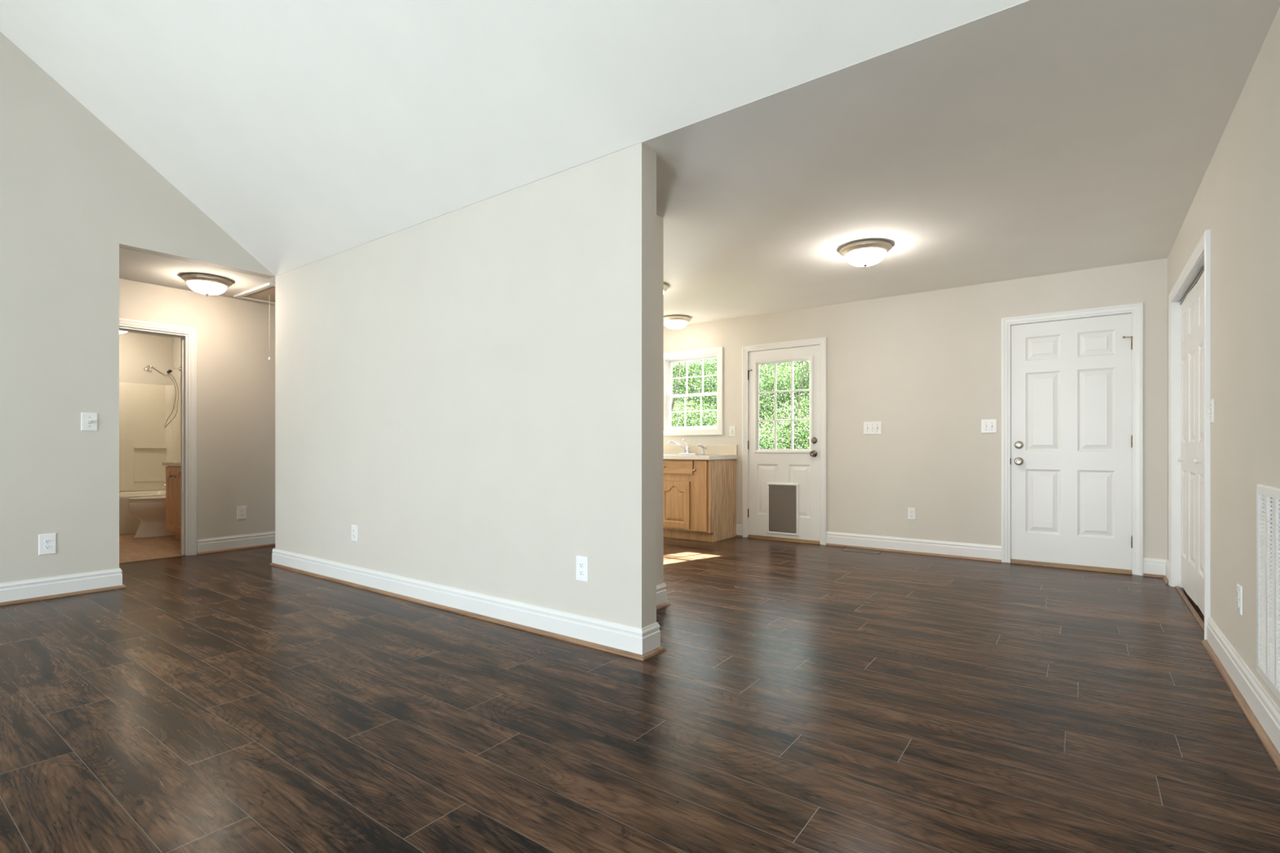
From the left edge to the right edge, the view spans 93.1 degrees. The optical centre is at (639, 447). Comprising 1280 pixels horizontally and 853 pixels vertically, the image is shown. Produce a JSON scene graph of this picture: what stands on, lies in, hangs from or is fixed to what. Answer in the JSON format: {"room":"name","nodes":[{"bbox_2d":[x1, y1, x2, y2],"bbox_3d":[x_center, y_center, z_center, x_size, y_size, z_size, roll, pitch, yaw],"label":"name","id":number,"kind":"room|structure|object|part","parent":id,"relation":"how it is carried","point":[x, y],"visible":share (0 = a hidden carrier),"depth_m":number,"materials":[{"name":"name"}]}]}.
{"room":"empty living room","nodes":[
{"label":"empty living room","id":0,"kind":"room"},
{"bbox_2d":[0,31,275,582],"bbox_3d":[-5.043,-1.424,2.590,0.120,4.848,6.434,0,0,36],"label":"wall","id":1,"kind":"structure","parent":0,"point":[73,193],"depth_m":4.08,"materials":[{"name":"paint"}]},
{"bbox_2d":[38,533,56,555],"bbox_3d":[-3.921,0.642,4.016,0.009,0.137,0.085,0,0,36],"label":"wall outlet","id":2,"kind":"object","parent":1,"relation":"attached to","point":[46,542],"visible":1,"depth_m":4.01,"materials":[{"name":"white plastic"}]},
{"bbox_2d":[44,545,51,549],"bbox_3d":[-3.919,0.661,4.015,0.003,0.027,0.034,0,0,36],"label":"receptacle","id":3,"kind":"object","parent":2,"relation":"attached to","point":[46,547],"depth_m":4.01,"materials":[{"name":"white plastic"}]},
{"bbox_2d":[44,538,51,543],"bbox_3d":[-3.919,0.623,4.015,0.003,0.027,0.034,0,0,36],"label":"receptacle","id":4,"kind":"object","parent":2,"relation":"attached to","point":[46,540],"depth_m":4.01,"materials":[{"name":"white plastic"}]},
{"bbox_2d":[0,568,122,602],"bbox_3d":[-2.896,0.931,0.391,6.182,0.138,5.416,0,0,36],"label":"baseboard","id":5,"kind":"structure","parent":1,"relation":"attached to","point":[41,587],"depth_m":4.05,"materials":[{"name":"paint"}]},
{"bbox_2d":[0,584,126,605],"bbox_3d":[-2.890,0.991,0.399,6.182,0.018,5.435,0,0,36],"label":"trim","id":6,"kind":"structure","parent":1,"relation":"attached to","point":[55,596],"depth_m":4.05,"materials":[{"name":"brown wood"}]},
{"bbox_2d":[80,412,97,431],"bbox_3d":[-3.791,-0.175,4.181,0.025,0.125,0.085,0,0,36],"label":"light switch","id":7,"kind":"object","parent":1,"relation":"attached to","point":[88,420],"visible":1,"depth_m":4.18,"materials":[{"name":"white plastic"}]},
{"bbox_2d":[119,332,180,492],"bbox_3d":[-5.522,-0.225,6.546,3.040,2.450,1.860,0,0,36],"label":"wall","id":8,"kind":"structure","parent":0,"point":[137,351],"depth_m":7.80,"materials":[{"name":"paint"}]},
{"bbox_2d":[119,382,180,492],"bbox_3d":[-6.311,-0.127,7.117,0.848,1.370,1.606,0,0,36],"label":"tub surround","id":9,"kind":"object","parent":8,"relation":"attached to","point":[144,409],"visible":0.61,"depth_m":7.78,"materials":[{"name":"beige plastic"}]},
{"bbox_2d":[133,447,165,481],"bbox_3d":[-6.297,0.218,7.796,0.037,0.443,0.325,0,0,36],"label":"soap shelf","id":10,"kind":"object","parent":9,"relation":"attached to","point":[148,467],"depth_m":7.80,"materials":[{"name":"beige plastic"}]},
{"bbox_2d":[142,364,180,428],"bbox_3d":[-6.008,-0.633,7.628,0.096,0.794,0.384,0,0,36],"label":"handheld shower","id":11,"kind":"object","parent":8,"relation":"attached to","point":[148,368],"visible":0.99,"depth_m":7.69,"materials":[{"name":"silver metal"}]},
{"bbox_3d":[-6.020,-0.953,7.611,0.032,0.131,0.210,0,0,36],"label":"shower handle","id":12,"kind":"part","parent":11,"relation":"part of","materials":[{"name":"silver metal"}]},
{"bbox_2d":[119,278,275,539],"bbox_3d":[-4.146,-0.225,5.752,0.120,2.450,5.600,0,0,36],"label":"wall","id":13,"kind":"structure","parent":0,"point":[236,337],"depth_m":5.87,"materials":[{"name":"paint"}]},
{"bbox_2d":[119,555,186,564],"bbox_3d":[-4.415,0.997,5.297,0.042,0.006,0.744,0,0,36],"label":"trim","id":14,"kind":"structure","parent":13,"relation":"attached to","point":[178,555],"depth_m":5.38,"materials":[{"name":"brown wood"}]},
{"bbox_2d":[119,317,196,555],"bbox_3d":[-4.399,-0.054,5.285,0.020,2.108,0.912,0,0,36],"label":"trim","id":15,"kind":"structure","parent":13,"relation":"attached to","point":[191,332],"depth_m":5.62,"materials":[{"name":"paint"}]},
{"bbox_2d":[196,531,275,554],"bbox_3d":[-3.285,0.931,6.816,0.014,0.138,2.866,0,0,36],"label":"baseboard","id":16,"kind":"structure","parent":13,"relation":"attached to","point":[264,538],"depth_m":5.91,"materials":[{"name":"paint"}]},
{"bbox_2d":[197,543,275,554],"bbox_3d":[-3.278,0.991,6.811,0.033,0.018,2.866,0,0,36],"label":"trim","id":17,"kind":"structure","parent":13,"relation":"attached to","point":[268,544],"depth_m":5.90,"materials":[{"name":"brown wood"}]},
{"bbox_2d":[236,506,246,519],"bbox_3d":[-3.912,0.645,5.962,0.009,0.130,0.084,0,0,36],"label":"wall outlet","id":18,"kind":"object","parent":13,"relation":"attached to","point":[241,510],"visible":1,"depth_m":5.96,"materials":[{"name":"white plastic"}]},
{"bbox_2d":[275,142,656,628],"bbox_3d":[-1.508,-0.227,4.069,3.845,2.453,0.123,0,0,36],"label":"wall","id":19,"kind":"structure","parent":0,"point":[471,389],"depth_m":3.52,"materials":[{"name":"paint"}]},
{"bbox_2d":[351,524,357,542],"bbox_3d":[-2.071,0.625,4.399,0.080,0.117,0.009,0,0,36],"label":"wall outlet","id":20,"kind":"object","parent":19,"relation":"attached to","point":[353,528],"visible":1,"depth_m":4.39,"materials":[{"name":"white plastic"}]},
{"bbox_2d":[271,548,660,654],"bbox_3d":[-1.514,0.931,4.074,3.889,0.138,0.151,0,0,36],"label":"baseboard","id":21,"kind":"structure","parent":19,"relation":"attached to","point":[636,640],"depth_m":3.49,"materials":[{"name":"paint"}]},
{"bbox_2d":[269,562,665,661],"bbox_3d":[-1.507,0.991,4.068,3.908,0.018,0.189,0,0,36],"label":"trim","id":22,"kind":"structure","parent":19,"relation":"attached to","point":[642,657],"depth_m":3.45,"materials":[{"name":"brown wood"}]},
{"bbox_2d":[576,555,588,582],"bbox_3d":[-0.298,0.623,3.103,0.082,0.127,0.009,0,0,36],"label":"wall outlet","id":23,"kind":"object","parent":19,"relation":"attached to","point":[582,562],"visible":1,"depth_m":3.10,"materials":[{"name":"white plastic"}]},
{"bbox_2d":[578,569,583,575],"bbox_3d":[-0.300,0.642,3.101,0.034,0.027,0.003,0,0,36],"label":"receptacle","id":24,"kind":"object","parent":23,"relation":"attached to","point":[580,571],"depth_m":3.10,"materials":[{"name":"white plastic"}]},
{"bbox_2d":[578,562,583,568],"bbox_3d":[-0.300,0.604,3.101,0.034,0.027,0.003,0,0,36],"label":"receptacle","id":25,"kind":"object","parent":23,"relation":"attached to","point":[580,564],"depth_m":3.10,"materials":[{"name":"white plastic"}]},
{"bbox_2d":[0,0,1028,275],"bbox_3d":[-2.543,-2.618,0.764,6.292,2.560,6.735,0,0,36],"label":"ceiling","id":26,"kind":"structure","parent":0,"point":[308,131],"depth_m":3.17,"materials":[{"name":"paint"}]},
{"bbox_2d":[0,533,1279,852],"bbox_3d":[-2.867,1.059,3.431,10.922,0.122,10.360,0,0,36],"label":"floor","id":27,"kind":"structure","parent":0,"point":[799,697],"depth_m":2.23,"materials":[{"name":"brown wood"}]},
{"bbox_2d":[119,489,165,534],"bbox_3d":[-6.316,0.778,7.120,0.839,0.437,1.608,0,0,36],"label":"bathtub","id":28,"kind":"object","parent":27,"relation":"on","point":[129,523],"visible":0.05,"depth_m":7.00,"materials":[{"name":"white ceramic"}]},
{"bbox_2d":[128,495,174,537],"bbox_3d":[-5.386,0.611,6.952,0.436,0.775,0.748,0,0,36],"label":"toilet","id":29,"kind":"object","parent":27,"relation":"on","point":[150,511],"visible":0.47,"depth_m":6.72,"materials":[{"name":"white ceramic"}]},
{"bbox_3d":[-5.447,0.593,6.869,0.368,0.018,0.532,0,0,36],"label":"seat","id":30,"kind":"part","parent":29,"relation":"part of","materials":[{"name":"white ceramic"}]},
{"bbox_3d":[-5.447,0.566,6.869,0.366,0.026,0.528,0,0,36],"label":"lid","id":31,"kind":"part","parent":29,"relation":"part of","materials":[{"name":"white ceramic"}]},
{"bbox_2d":[161,462,180,539],"bbox_3d":[-4.743,0.537,6.609,0.660,0.921,0.579,0,0,36],"label":"vanity cabinet","id":32,"kind":"object","parent":27,"relation":"on","point":[173,468],"visible":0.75,"depth_m":6.45,"materials":[{"name":"brown wood"}]},
{"bbox_3d":[-5.018,0.550,6.497,0.280,0.684,0.018,0,0,36],"label":"cabinet door","id":33,"kind":"part","parent":32,"relation":"part of","materials":[{"name":"brown wood"}]},
{"bbox_3d":[-4.780,0.550,6.324,0.295,0.684,0.018,0,0,36],"label":"cabinet door","id":34,"kind":"part","parent":32,"relation":"part of","materials":[{"name":"brown wood"}]},
{"bbox_2d":[663,458,697,540],"bbox_3d":[0.365,0.563,6.937,0.917,0.874,0.641,0,0,36],"label":"base cabinet","id":35,"kind":"object","parent":27,"relation":"on","point":[678,474],"visible":0.32,"depth_m":6.55,"materials":[{"name":"brown wood"}]},
{"bbox_3d":[0.376,0.620,6.579,0.377,0.504,0.018,0,0,36],"label":"cabinet door","id":36,"kind":"part","parent":35,"relation":"part of","materials":[{"name":"brown wood"}]},
{"bbox_3d":[0.204,0.215,6.705,0.890,0.146,0.018,0,0,36],"label":"drawer","id":37,"kind":"part","parent":35,"relation":"part of","materials":[{"name":"brown wood"}]},
{"bbox_2d":[693,458,736,542],"bbox_3d":[0.813,0.563,6.610,0.190,0.874,0.641,0,0,36],"label":"base cabinet","id":38,"kind":"object","parent":27,"relation":"on","point":[714,480],"visible":1,"depth_m":6.45,"materials":[{"name":"brown wood"}]},
{"bbox_3d":[0.639,0.513,6.387,0.149,0.742,0.018,0,0,36],"label":"cabinet door","id":39,"kind":"part","parent":38,"relation":"part of","materials":[{"name":"brown wood"}]},
{"bbox_3d":[0.901,0.563,6.575,0.006,0.874,0.592,0,0,36],"label":"panel","id":40,"kind":"part","parent":38,"relation":"part of","materials":[{"name":"brown wood"}]},
{"bbox_2d":[842,548,880,554],"bbox_3d":[2.123,0.997,5.820,0.330,0.005,0.124,0,0,36],"label":"floor vent","id":41,"kind":"object","parent":27,"relation":"in","point":[845,549],"visible":1,"depth_m":5.81,"materials":[{"name":"metal"}]},
{"bbox_3d":[-0.470,0.563,7.547,1.148,0.874,0.641,0,0,36],"label":"base cabinet","id":42,"kind":"object","parent":27,"relation":"on","visible":0},
{"bbox_2d":[663,444,737,459],"bbox_3d":[-0.019,0.052,7.218,2.293,0.156,0.643,0,0,36],"label":"countertop","id":43,"kind":"structure","parent":42,"relation":"on","point":[718,451],"depth_m":6.89,"materials":[{"name":"beige laminate"}]},
{"bbox_2d":[667,439,697,454],"bbox_3d":[0.488,-0.009,7.044,0.348,0.180,0.173,0,0,-1],"label":"kitchen faucet","id":44,"kind":"object","parent":43,"relation":"on","point":[686,450],"visible":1,"depth_m":7.02,"materials":[{"name":"silver metal"}]},
{"bbox_3d":[0.432,-0.006,7.003,0.246,0.135,0.026,0,0,-19],"label":"spout","id":45,"kind":"part","parent":44,"relation":"part of","materials":[{"name":"silver metal"}]},
{"bbox_2d":[685,445,690,453],"bbox_3d":[0.557,0.025,7.045,0.054,0.096,0.054,0,0,36],"label":"faucet","id":46,"kind":"object","parent":44,"relation":"on","point":[687,448],"depth_m":7.02,"materials":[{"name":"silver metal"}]},
{"bbox_2d":[663,453,712,455],"bbox_3d":[0.413,0.167,6.908,0.844,0.169,0.489,0,0,36],"label":"sink","id":47,"kind":"object","parent":43,"relation":"in","point":[664,454],"visible":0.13,"depth_m":6.66,"materials":[{"name":"white ceramic"}]},
{"bbox_2d":[697,444,706,454],"bbox_3d":[0.708,0.021,6.920,0.102,0.120,0.040,0,0,-25],"label":"sprayer","id":48,"kind":"object","parent":47,"relation":"on","point":[699,445],"visible":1,"depth_m":6.91,"materials":[{"name":"white plastic"}]},
{"bbox_2d":[656,214,663,585],"bbox_3d":[-1.209,-0.225,4.759,3.274,2.450,0.120,0,0,36],"label":"wall","id":49,"kind":"structure","parent":0,"point":[660,220],"depth_m":3.81,"materials":[{"name":"paint"}]},
{"bbox_2d":[656,583,666,605],"bbox_3d":[-0.792,0.931,4.454,2.268,0.138,0.148,0,0,36],"label":"baseboard","id":50,"kind":"structure","parent":49,"relation":"attached to","point":[660,588],"depth_m":3.80,"materials":[{"name":"paint"}]},
{"bbox_2d":[656,601,670,609],"bbox_3d":[-0.784,0.991,4.448,2.287,0.018,0.186,0,0,36],"label":"trim","id":51,"kind":"structure","parent":49,"relation":"attached to","point":[665,604],"depth_m":3.79,"materials":[{"name":"brown wood"}]},
{"bbox_2d":[119,0,1279,337],"bbox_3d":[-1.786,-1.453,4.827,11.222,0.006,7.190,0,0,36],"label":"ceiling","id":52,"kind":"structure","parent":0,"point":[1030,138],"depth_m":3.10,"materials":[{"name":"paint"}]},
{"bbox_2d":[180,273,232,296],"bbox_3d":[-3.723,-1.373,5.220,0.364,0.153,0.364,0,0,36],"label":"ceiling light","id":53,"kind":"object","parent":52,"relation":"attached to","point":[207,284],"visible":1,"depth_m":5.12,"materials":[{"name":"glass"}]},
{"bbox_3d":[-3.723,-1.361,5.220,0.277,0.081,0.277,0,0,36],"label":"lamp shade","id":54,"kind":"part","parent":53,"relation":"part of","materials":[{"name":"white glass"}]},
{"bbox_2d":[233,282,275,359],"bbox_3d":[-3.184,-1.137,6.102,0.770,0.627,1.320,0,0,36],"label":"attic hatch","id":55,"kind":"object","parent":52,"relation":"attached to","point":[265,293],"visible":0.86,"depth_m":5.72,"materials":[{"name":"paint"}]},
{"bbox_3d":[-3.184,-1.441,6.102,0.770,0.018,1.320,0,0,36],"label":"hatch frame","id":56,"kind":"part","parent":55,"relation":"part of","materials":[{"name":"paint"}]},
{"bbox_3d":[-3.184,-1.445,6.102,0.670,0.006,1.220,0,0,36],"label":"hatch panel","id":57,"kind":"part","parent":55,"relation":"part of","materials":[{"name":"paint"}]},
{"bbox_2d":[663,283,668,293],"bbox_3d":[0.080,-1.373,5.458,0.360,0.151,0.360,0,0,36],"label":"ceiling light","id":58,"kind":"object","parent":52,"relation":"attached to","point":[665,286],"visible":0.08,"depth_m":5.39,"materials":[{"name":"glass"}]},
{"bbox_2d":[663,315,691,329],"bbox_3d":[0.402,-1.383,6.808,0.344,0.133,0.344,0,0,36],"label":"ceiling light","id":59,"kind":"object","parent":52,"relation":"attached to","point":[671,322],"visible":0.91,"depth_m":6.70,"materials":[{"name":"glass"}]},
{"bbox_3d":[0.402,-1.366,6.808,0.262,0.076,0.262,0,0,36],"label":"lamp shade","id":60,"kind":"part","parent":59,"relation":"part of","materials":[{"name":"white glass"}]},
{"bbox_2d":[839,239,892,266],"bbox_3d":[1.633,-1.379,4.398,0.360,0.139,0.360,0,0,36],"label":"ceiling light","id":61,"kind":"object","parent":52,"relation":"attached to","point":[863,253],"visible":1,"depth_m":4.30,"materials":[{"name":"glass"}]},
{"bbox_3d":[1.633,-1.362,4.398,0.274,0.080,0.274,0,0,36],"label":"lamp shade","id":62,"kind":"part","parent":61,"relation":"part of","materials":[{"name":"white glass"}]},
{"bbox_2d":[663,257,1167,559],"bbox_3d":[1.922,-0.225,6.292,6.762,2.450,0.150,0,0,36],"label":"wall","id":63,"kind":"structure","parent":0,"point":[926,366],"depth_m":5.64,"materials":[{"name":"paint"}]},
{"bbox_2d":[663,353,717,430],"bbox_3d":[0.635,-0.640,7.231,0.746,0.869,0.151,0,0,36],"label":"window","id":64,"kind":"structure","parent":63,"relation":"in","point":[668,362],"depth_m":7.31,"materials":[{"name":"plastic"}]},
{"bbox_3d":[0.632,-0.429,7.226,0.719,0.422,0.032,0,0,36],"label":"sash","id":65,"kind":"part","parent":64,"relation":"part of","materials":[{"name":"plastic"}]},
{"bbox_3d":[0.655,-0.835,7.257,0.719,0.454,0.032,0,0,36],"label":"sash","id":66,"kind":"part","parent":64,"relation":"part of","materials":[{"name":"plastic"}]},
{"bbox_2d":[663,346,723,435],"bbox_3d":[0.586,-0.640,7.163,0.883,1.006,0.020,0,0,36],"label":"trim","id":67,"kind":"structure","parent":63,"relation":"attached to","point":[719,350],"depth_m":6.98,"materials":[{"name":"paint"}]},
{"bbox_2d":[728,426,735,436],"bbox_3d":[1.034,-0.178,6.832,0.078,0.122,0.025,0,0,36],"label":"light switch","id":68,"kind":"object","parent":63,"relation":"attached to","point":[731,428],"visible":1,"depth_m":6.83,"materials":[{"name":"white plastic"}]},
{"bbox_2d":[736,524,742,535],"bbox_3d":[1.110,0.931,6.784,0.074,0.138,0.014,0,0,36],"label":"baseboard","id":69,"kind":"structure","parent":63,"relation":"attached to","point":[739,526],"depth_m":6.78,"materials":[{"name":"paint"}]},
{"bbox_2d":[746,534,819,544],"bbox_3d":[1.561,0.985,6.531,0.813,0.030,0.170,0,0,36],"label":"threshold","id":70,"kind":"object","parent":63,"relation":"attached to","point":[788,540],"depth_m":6.47,"materials":[{"name":"brown wood"}]},
{"bbox_2d":[747,345,819,541],"bbox_3d":[1.513,-0.043,6.489,0.840,2.022,0.112,0,0,36],"label":"door","id":71,"kind":"structure","parent":63,"relation":"in","point":[784,484],"depth_m":6.47,"materials":[{"name":"paint"}]},
{"bbox_3d":[1.523,0.659,6.486,0.354,0.550,0.015,0,0,36],"label":"pet door","id":72,"kind":"part","parent":71,"relation":"part of","materials":[{"name":"white plastic"}]},
{"bbox_3d":[1.520,0.436,6.482,0.243,0.050,0.005,0,0,36],"label":"flap handle","id":73,"kind":"part","parent":71,"relation":"part of","materials":[{"name":"plastic"}]},
{"bbox_3d":[1.531,-0.444,6.495,0.667,1.021,0.028,0,0,36],"label":"glass frame","id":74,"kind":"part","parent":71,"relation":"part of","materials":[{"name":"paint"}]},
{"bbox_3d":[1.785,0.068,6.262,0.068,0.068,0.068,0,0,36],"label":"knob","id":75,"kind":"part","parent":71,"relation":"part of","materials":[{"name":"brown metal"}]},
{"bbox_2d":[742,337,826,545],"bbox_3d":[1.522,-0.063,6.479,0.947,2.126,0.020,0,0,36],"label":"trim","id":76,"kind":"structure","parent":63,"relation":"attached to","point":[822,341],"depth_m":6.41,"materials":[{"name":"paint"}]},
{"bbox_2d":[751,344,819,351],"bbox_3d":[1.574,-0.030,6.550,0.815,2.060,0.145,0,0,36],"label":"trim","id":77,"kind":"structure","parent":63,"relation":"attached to","point":[815,344],"depth_m":6.48,"materials":[{"name":"paint"}]},
{"bbox_2d":[863,421,881,434],"bbox_3d":[2.268,-0.188,5.931,0.168,0.126,0.025,0,0,36],"label":"light switch","id":78,"kind":"object","parent":63,"relation":"attached to","point":[871,427],"visible":1,"depth_m":5.93,"materials":[{"name":"white plastic"}]},
{"bbox_2d":[907,507,915,519],"bbox_3d":[2.563,0.628,5.726,0.069,0.113,0.009,0,0,36],"label":"wall outlet","id":79,"kind":"object","parent":63,"relation":"attached to","point":[911,511],"visible":1,"depth_m":5.72,"materials":[{"name":"white plastic"}]},
{"bbox_2d":[825,543,1001,562],"bbox_3d":[2.524,0.991,5.739,1.543,0.018,0.033,0,0,36],"label":"trim","id":80,"kind":"structure","parent":63,"relation":"attached to","point":[829,544],"depth_m":5.67,"materials":[{"name":"brown wood"}]},
{"bbox_2d":[826,531,1001,559],"bbox_3d":[2.530,0.931,5.747,1.543,0.138,0.014,0,0,36],"label":"baseboard","id":81,"kind":"structure","parent":63,"relation":"attached to","point":[957,548],"depth_m":5.69,"materials":[{"name":"paint"}]},
{"bbox_2d":[981,418,996,433],"bbox_3d":[3.072,-0.185,5.344,0.122,0.122,0.025,0,0,36],"label":"light switch","id":82,"kind":"object","parent":63,"relation":"attached to","point":[988,426],"visible":1,"depth_m":5.35,"materials":[{"name":"white plastic"}]},
{"bbox_2d":[1009,313,1133,569],"bbox_3d":[3.547,-0.043,5.003,0.850,2.022,0.112,0,0,36],"label":"door","id":83,"kind":"structure","parent":63,"relation":"in","point":[1071,437],"depth_m":5.00,"materials":[{"name":"paint"}]},
{"bbox_3d":[3.242,0.122,5.198,0.068,0.068,0.068,0,0,36],"label":"knob","id":84,"kind":"part","parent":83,"relation":"part of","materials":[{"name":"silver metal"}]},
{"bbox_2d":[1010,559,1132,574],"bbox_3d":[3.574,0.985,5.061,0.819,0.030,0.170,0,0,36],"label":"threshold","id":85,"kind":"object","parent":63,"relation":"attached to","point":[1012,561],"depth_m":4.99,"materials":[{"name":"brown wood"}]},
{"bbox_2d":[1001,302,1143,575],"bbox_3d":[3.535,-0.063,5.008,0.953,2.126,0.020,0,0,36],"label":"trim","id":86,"kind":"structure","parent":63,"relation":"attached to","point":[1137,309],"depth_m":4.83,"materials":[{"name":"paint"}]},
{"bbox_2d":[1143,557,1168,579],"bbox_3d":[3.896,0.931,4.572,0.144,0.138,0.300,0,0,36],"label":"baseboard","id":87,"kind":"structure","parent":63,"relation":"attached to","point":[1151,566],"depth_m":4.68,"materials":[{"name":"paint"}]},
{"bbox_2d":[1143,573,1168,584],"bbox_3d":[3.896,0.991,4.572,0.144,0.018,0.300,0,0,36],"label":"trim","id":88,"kind":"structure","parent":63,"relation":"attached to","point":[1164,577],"depth_m":4.66,"materials":[{"name":"brown wood"}]},
{"bbox_2d":[1167,6,1279,709],"bbox_3d":[1.072,-1.424,0.480,0.120,4.848,10.240,0,0,36],"label":"wall","id":89,"kind":"structure","parent":0,"point":[1237,198],"depth_m":2.46,"materials":[{"name":"paint"}]},
{"bbox_2d":[1173,253,1204,587],"bbox_3d":[3.429,-0.021,3.709,0.122,2.041,1.497,0,0,36],"label":"trim","id":90,"kind":"structure","parent":89,"relation":"attached to","point":[1199,266],"depth_m":4.33,"materials":[{"name":"paint"}]},
{"bbox_2d":[1168,229,1210,639],"bbox_3d":[3.372,-0.054,3.750,0.020,2.108,1.631,0,0,36],"label":"trim","id":91,"kind":"structure","parent":89,"relation":"attached to","point":[1203,246],"depth_m":3.10,"materials":[{"name":"paint"}]},
{"bbox_2d":[1174,586,1204,631],"bbox_3d":[3.396,0.996,3.733,0.022,0.008,1.484,0,0,36],"label":"threshold","id":92,"kind":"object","parent":89,"relation":"attached to","point":[1192,609],"depth_m":3.75,"materials":[{"name":"brown wood"}]},
{"bbox_2d":[1177,266,1204,615],"bbox_3d":[3.413,-0.029,3.721,0.068,2.002,1.489,0,0,36],"label":"door","id":93,"kind":"structure","parent":89,"relation":"in","point":[1192,459],"depth_m":3.84,"materials":[{"name":"paint"}]},
{"bbox_3d":[3.292,0.085,3.585,0.031,0.031,0.031,0,0,36],"label":"closet knob","id":94,"kind":"part","parent":93,"relation":"part of","materials":[{"name":"paint"}]},
{"bbox_2d":[1205,398,1213,423],"bbox_3d":[2.850,-0.180,3.039,0.025,0.120,0.072,0,0,36],"label":"light switch","id":95,"kind":"object","parent":89,"relation":"attached to","point":[1211,411],"visible":1,"depth_m":3.01,"materials":[{"name":"white plastic"}]},
{"bbox_3d":[2.858,-0.180,3.033,0.006,0.120,0.072,0,0,36],"label":"plate","id":96,"kind":"part","parent":95,"relation":"part of","materials":[{"name":"white plastic"}]},
{"bbox_2d":[1236,583,1242,615],"bbox_3d":[2.464,0.625,2.497,0.009,0.116,0.072,0,0,36],"label":"wall outlet","id":97,"kind":"object","parent":89,"relation":"attached to","point":[1239,588],"visible":1,"depth_m":2.48,"materials":[{"name":"white plastic"}]},
{"bbox_2d":[1201,640,1279,771],"bbox_3d":[0.438,0.991,-0.258,0.033,0.018,8.300,0,0,36],"label":"trim","id":98,"kind":"structure","parent":89,"relation":"attached to","point":[1264,737],"depth_m":2.29,"materials":[{"name":"brown wood"}]},
{"bbox_2d":[1206,617,1279,753],"bbox_3d":[0.445,0.931,-0.263,0.014,0.138,8.300,0,0,36],"label":"baseboard","id":99,"kind":"structure","parent":89,"relation":"attached to","point":[1264,708],"depth_m":2.33,"materials":[{"name":"paint"}]},
{"bbox_2d":[1256,484,1279,701],"bbox_3d":[2.061,0.478,1.947,0.012,0.687,0.655,0,0,36],"label":"air vent","id":100,"kind":"object","parent":89,"relation":"in","point":[1268,498],"visible":1,"depth_m":2.08,"materials":[{"name":"metal"}]},
{"label":"outside","id":101,"kind":"structure","parent":0,"visible":0},
{"bbox_2d":[671,360,808,448],"bbox_3d":[4.909,-1.125,15.200,34.000,4.950,17.660,0,0,36],"label":"ground","id":102,"kind":"structure","parent":101,"point":[675,376],"depth_m":15.35,"materials":[{"name":"green plant"}]},
{"bbox_2d":[671,361,679,426],"bbox_3d":[0.779,-1.422,12.328,1.724,4.604,0.541,0,0,36],"label":"sapling","id":103,"kind":"object","parent":102,"relation":"on","point":[673,400],"visible":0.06,"depth_m":12.33,"materials":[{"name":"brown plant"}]},
{"bbox_2d":[671,358,808,448],"bbox_3d":[1.291,-1.529,16.244,12.989,6.539,10.814,0,0,36],"label":"foliage","id":104,"kind":"object","parent":102,"relation":"on","point":[802,437],"visible":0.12,"depth_m":13.96,"materials":[{"name":"green plant"}]},
{"bbox_2d":[776,360,808,448],"bbox_3d":[3.000,-1.148,11.060,1.141,3.604,0.510,0,0,22],"label":"sapling","id":105,"kind":"object","parent":102,"relation":"on","point":[805,361],"visible":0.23,"depth_m":11.18,"materials":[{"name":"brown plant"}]}
]}

